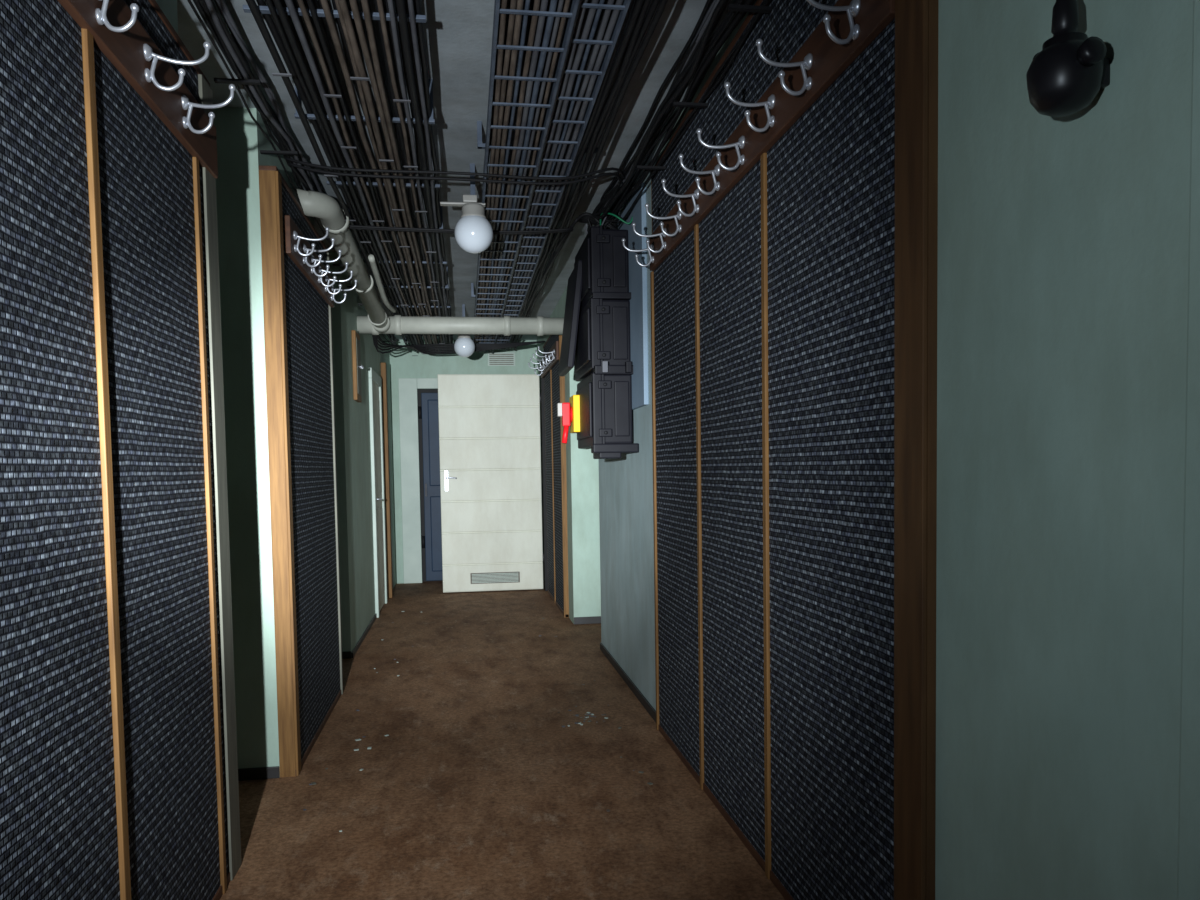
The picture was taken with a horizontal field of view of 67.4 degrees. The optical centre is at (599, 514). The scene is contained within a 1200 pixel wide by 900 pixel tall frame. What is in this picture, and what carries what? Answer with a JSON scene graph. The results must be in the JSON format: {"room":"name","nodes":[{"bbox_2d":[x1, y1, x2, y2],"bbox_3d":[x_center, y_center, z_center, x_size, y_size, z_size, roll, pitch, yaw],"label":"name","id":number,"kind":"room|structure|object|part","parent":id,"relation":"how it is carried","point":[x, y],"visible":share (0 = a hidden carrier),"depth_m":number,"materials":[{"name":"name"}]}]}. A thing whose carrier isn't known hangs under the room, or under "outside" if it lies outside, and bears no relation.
{"room":"basement corridor","nodes":[
{"label":"basement corridor","id":0,"kind":"room"},
{"bbox_2d":[155,0,395,771],"bbox_3d":[-2.012,-0.290,4.238,1.090,2.800,12.200,-1,3,-9],"label":"wall","id":1,"kind":"structure","parent":0,"point":[240,141],"depth_m":3.79,"materials":[{"name":"green paint"}]},
{"bbox_2d":[0,0,240,899],"bbox_3d":[-0.942,0.003,0.810,0.097,2.540,4.280,-1,3,-9],"label":"wall panel","id":2,"kind":"object","parent":1,"relation":"attached to","point":[119,760],"visible":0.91,"depth_m":1.96,"materials":[{"name":"brown wood"}]},
{"bbox_2d":[57,0,235,177],"bbox_3d":[-0.943,-1.083,1.459,0.170,0.160,2.870,-1,3,-9],"label":"coat rack","id":3,"kind":"object","parent":2,"relation":"attached to","point":[116,30],"visible":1,"depth_m":2.23,"materials":[{"name":"brown wood"}]},
{"bbox_2d":[259,165,342,776],"bbox_3d":[-1.460,-0.198,4.503,0.077,2.570,1.450,-1,3,-9],"label":"wall panel","id":4,"kind":"object","parent":1,"relation":"attached to","point":[297,319],"visible":0.93,"depth_m":4.10,"materials":[{"name":"brown wood"}]},
{"bbox_2d":[285,215,356,306],"bbox_3d":[-1.360,-1.236,4.507,0.170,0.160,1.310,-1,3,-9],"label":"coat rack","id":5,"kind":"object","parent":4,"relation":"attached to","point":[298,248],"visible":1,"depth_m":4.30,"materials":[{"name":"silver wood"}]},
{"bbox_2d":[238,614,376,780],"bbox_3d":[-2.141,1.005,5.847,0.952,0.050,4.212,-1,3,-9],"label":"baseboard","id":6,"kind":"structure","parent":1,"relation":"attached to","point":[257,773],"depth_m":3.83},
{"bbox_2d":[351,330,363,402],"bbox_3d":[-1.847,-1.133,6.894,0.063,0.520,0.280,-1,3,-9],"label":"board","id":7,"kind":"object","parent":1,"relation":"attached to","point":[356,361],"visible":1,"depth_m":6.77,"materials":[{"name":"brown wood"}]},
{"bbox_2d":[368,368,387,617],"bbox_3d":[-2.069,-0.212,8.410,0.030,2.210,0.950,-1,3,-9],"label":"frame","id":8,"kind":"object","parent":1,"relation":"attached to","point":[373,376],"visible":0.8,"depth_m":7.99,"materials":[{"name":"paint"}]},
{"bbox_2d":[373,382,384,609],"bbox_3d":[-2.050,-0.174,8.415,0.068,2.108,0.770,-1,3,-9],"label":"leaf","id":9,"kind":"object","parent":1,"relation":"attached to","point":[375,386],"visible":0.64,"depth_m":8.43,"materials":[{"name":"white paint"}]},
{"bbox_2d":[381,363,392,597],"bbox_3d":[-2.184,-0.348,9.222,0.050,2.400,0.100,-1,3,-9],"label":"trim","id":10,"kind":"structure","parent":1,"relation":"attached to","point":[383,365],"depth_m":9.18,"materials":[{"name":"brown wood"}]},
{"bbox_2d":[289,187,563,335],"bbox_3d":[-0.891,-1.535,5.910,1.689,0.295,2.970,-1,3,-9],"label":"pipe","id":11,"kind":"object","parent":1,"relation":"attached to","point":[322,206],"visible":0.96,"depth_m":7.12,"materials":[{"name":"beige paint"}]},
{"bbox_2d":[177,0,744,339],"bbox_3d":[-0.808,-1.807,5.104,3.800,0.100,13.900,-1,3,-9],"label":"cables","id":12,"kind":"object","parent":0,"point":[457,33],"depth_m":3.62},
{"bbox_2d":[187,0,397,344],"bbox_3d":[-1.437,-1.597,4.209,0.200,0.124,11.502,-1,3,-9],"label":"cable bundle","id":13,"kind":"object","parent":12,"relation":"hanging from","point":[233,47],"visible":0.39,"depth_m":3.18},
{"bbox_2d":[243,0,452,355],"bbox_3d":[-1.037,-1.616,4.372,0.520,0.198,11.905,-1,3,-9],"label":"cable tray","id":14,"kind":"object","parent":12,"relation":"attached to","point":[331,128],"visible":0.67,"depth_m":3.40,"materials":[{"name":"grey metal"}]},
{"bbox_2d":[368,254,395,312],"bbox_3d":[-1.494,-1.544,6.228,0.041,0.116,1.704,-1,3,-9],"label":"conduit pipe","id":15,"kind":"object","parent":14,"relation":"hanging from","point":[371,258],"visible":1,"depth_m":5.86,"materials":[{"name":"beige paint"}]},
{"bbox_2d":[454,304,474,356],"bbox_3d":[-1.268,-1.673,8.180,0.255,0.475,0.190,-1,3,-9],"label":"ceiling lamp","id":16,"kind":"object","parent":12,"relation":"attached to","point":[464,346],"visible":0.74,"depth_m":8.13,"materials":[{"name":"white glass"}]},
{"bbox_3d":[-1.234,-1.528,8.192,0.190,0.183,0.190,-1,3,-9],"label":"globe","id":17,"kind":"part","parent":16,"relation":"part of","materials":[{"name":"white glass"}]},
{"bbox_2d":[440,164,492,253],"bbox_3d":[-0.657,-1.509,4.433,0.255,0.430,0.190,-1,3,-9],"label":"ceiling lamp","id":18,"kind":"object","parent":12,"relation":"attached to","point":[473,232],"visible":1,"depth_m":4.39,"materials":[{"name":"white glass"}]},
{"bbox_3d":[-0.623,-1.386,4.444,0.190,0.183,0.190,-1,3,-9],"label":"globe","id":19,"kind":"part","parent":18,"relation":"part of","materials":[{"name":"white glass"}]},
{"bbox_2d":[471,0,667,353],"bbox_3d":[-0.333,-1.629,4.374,0.535,0.194,11.701,-1,3,-9],"label":"cable tray","id":20,"kind":"object","parent":12,"relation":"attached to","point":[555,33],"visible":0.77,"depth_m":3.42,"materials":[{"name":"grey metal"}]},
{"bbox_2d":[285,157,624,353],"bbox_3d":[-0.921,-1.521,6.247,1.562,0.399,4.759,-1,3,-9],"label":"cable bundle","id":21,"kind":"object","parent":20,"relation":"hanging from","point":[583,218],"visible":0.75,"depth_m":4.74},
{"bbox_2d":[585,0,771,233],"bbox_3d":[0.486,-1.521,2.028,0.217,0.182,6.612,-1,3,-9],"label":"cable bundle","id":22,"kind":"object","parent":12,"relation":"hanging from","point":[702,41],"visible":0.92,"depth_m":3.32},
{"bbox_2d":[389,340,536,583],"bbox_3d":[-1.594,-0.627,10.537,3.800,2.800,0.150,-1,3,-9],"label":"wall","id":23,"kind":"structure","parent":0,"point":[403,364],"depth_m":10.37,"materials":[{"name":"green paint"}]},
{"bbox_2d":[398,378,437,583],"bbox_3d":[-1.636,-0.401,10.451,1.320,2.360,0.030,-1,3,-9],"label":"frame","id":24,"kind":"object","parent":23,"relation":"attached to","point":[407,387],"visible":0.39,"depth_m":10.35,"materials":[{"name":"paint"}]},
{"bbox_2d":[418,390,442,581],"bbox_3d":[-1.614,-0.347,10.552,0.970,2.240,0.123,-1,3,-9],"label":"leaf","id":25,"kind":"object","parent":23,"relation":"attached to","point":[428,415],"visible":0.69,"depth_m":10.48,"materials":[{"name":"blue wood"}]},
{"bbox_2d":[487,352,514,365],"bbox_3d":[-1.145,-1.812,10.461,0.320,0.160,0.018,-1,3,-9],"label":"air vent","id":26,"kind":"object","parent":23,"relation":"in","point":[497,358],"visible":1,"depth_m":10.46,"materials":[{"name":"metal"}]},
{"bbox_2d":[220,581,784,899],"bbox_3d":[-0.761,1.089,5.255,3.800,0.100,13.900,-1,3,-9],"label":"floor","id":27,"kind":"structure","parent":0,"point":[477,788],"depth_m":3.68,"materials":[{"name":"brown carpet"}]},
{"bbox_2d":[303,599,652,831],"bbox_3d":[-0.845,0.993,6.109,1.433,0.003,5.627,-1,3,-9],"label":"debris","id":28,"kind":"object","parent":27,"relation":"on","point":[589,713],"visible":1,"depth_m":4.60,"materials":[{"name":"grey wood"}]},
{"bbox_2d":[438,369,547,592],"bbox_3d":[-1.118,-0.360,9.513,1.124,2.360,0.160,-1,3,-9],"label":"leaf","id":29,"kind":"object","parent":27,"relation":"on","point":[489,424],"depth_m":9.50,"materials":[{"name":"white paint"}]},
{"bbox_3d":[-1.561,-0.358,9.406,0.126,0.220,0.062,-1,3,-9],"label":"handle","id":30,"kind":"part","parent":29,"relation":"part of","materials":[{"name":"silver metal"}]},
{"bbox_2d":[470,572,519,583],"bbox_3d":[-1.111,0.666,9.549,0.520,0.115,0.018,-1,3,-9],"label":"vent grille","id":31,"kind":"object","parent":29,"relation":"attached to","point":[493,577],"visible":1,"depth_m":9.54,"materials":[{"name":"metal"}]},
{"bbox_3d":[-0.596,-0.373,9.592,0.068,2.360,0.160,-1,3,-9],"label":"hinges","id":32,"kind":"part","parent":29,"relation":"part of","materials":[{"name":"silver metal"}]},
{"bbox_2d":[537,0,1192,899],"bbox_3d":[0.699,-0.355,4.644,1.025,2.800,12.200,-1,3,-9],"label":"wall","id":33,"kind":"structure","parent":0,"point":[1063,242],"depth_m":1.48,"materials":[{"name":"green paint"}]},
{"bbox_2d":[543,335,568,617],"bbox_3d":[-0.434,-0.429,8.596,0.042,2.570,1.650,-1,3,-9],"label":"wall panel","id":34,"kind":"object","parent":33,"relation":"attached to","point":[554,384],"visible":0.82,"depth_m":8.38,"materials":[{"name":"brown wood"}]},
{"bbox_2d":[528,341,558,377],"bbox_3d":[-0.558,-1.460,8.541,0.170,0.160,1.580,-1,3,-9],"label":"coat rack","id":35,"kind":"object","parent":34,"relation":"attached to","point":[549,360],"visible":1,"depth_m":8.21,"materials":[{"name":"silver wood"}]},
{"bbox_2d":[557,182,648,458],"bbox_3d":[-0.047,-1.022,5.232,0.385,1.395,1.350,-1,3,-9],"label":"box","id":36,"kind":"object","parent":33,"relation":"attached to","point":[605,333],"visible":0.87,"depth_m":4.90,"materials":[{"name":"black plastic"}]},
{"bbox_2d":[557,395,579,443],"bbox_3d":[-0.184,-0.573,5.434,0.152,0.289,0.216,-1,3,-9],"label":"switch","id":37,"kind":"object","parent":36,"relation":"attached to","point":[569,412],"depth_m":5.35,"materials":[{"name":"red plastic"}]},
{"bbox_3d":[-0.176,-1.174,5.443,0.112,0.617,0.520,-1,3,-9],"label":"swung lid","id":38,"kind":"part","parent":36,"relation":"part of","materials":[{"name":"black plastic"}]},
{"bbox_2d":[574,616,655,721],"bbox_3d":[0.684,1.027,4.458,0.875,0.060,6.300,-1,3,-9],"label":"baseboard","id":39,"kind":"structure","parent":33,"relation":"attached to","point":[595,619],"depth_m":5.60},
{"bbox_2d":[650,0,938,899],"bbox_3d":[0.468,-0.231,3.112,0.032,2.720,2.630,-1,3,-9],"label":"wall panel","id":40,"kind":"object","parent":33,"relation":"attached to","point":[794,325],"visible":0.89,"depth_m":2.44,"materials":[{"name":"brown wood"}]},
{"bbox_2d":[622,0,894,270],"bbox_3d":[0.359,-1.189,3.088,0.170,0.160,2.470,-1,3,-9],"label":"coat rack","id":41,"kind":"object","parent":40,"relation":"attached to","point":[849,27],"visible":1,"depth_m":2.55,"materials":[{"name":"brown wood"}]},
{"bbox_2d":[1026,0,1109,116],"bbox_3d":[0.675,-1.085,1.294,0.108,0.991,0.114,1,4,33],"label":"wall lamp","id":42,"kind":"object","parent":33,"relation":"attached to","point":[1071,68],"visible":1,"depth_m":1.29,"materials":[{"name":"black plastic"}]},
{"bbox_2d":[1177,0,1199,899],"bbox_3d":[0.842,0.146,0.684,0.030,2.210,0.985,-1,3,-9],"label":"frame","id":43,"kind":"object","parent":33,"relation":"attached to","point":[1188,864],"visible":1,"depth_m":1.15,"materials":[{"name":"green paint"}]}
]}

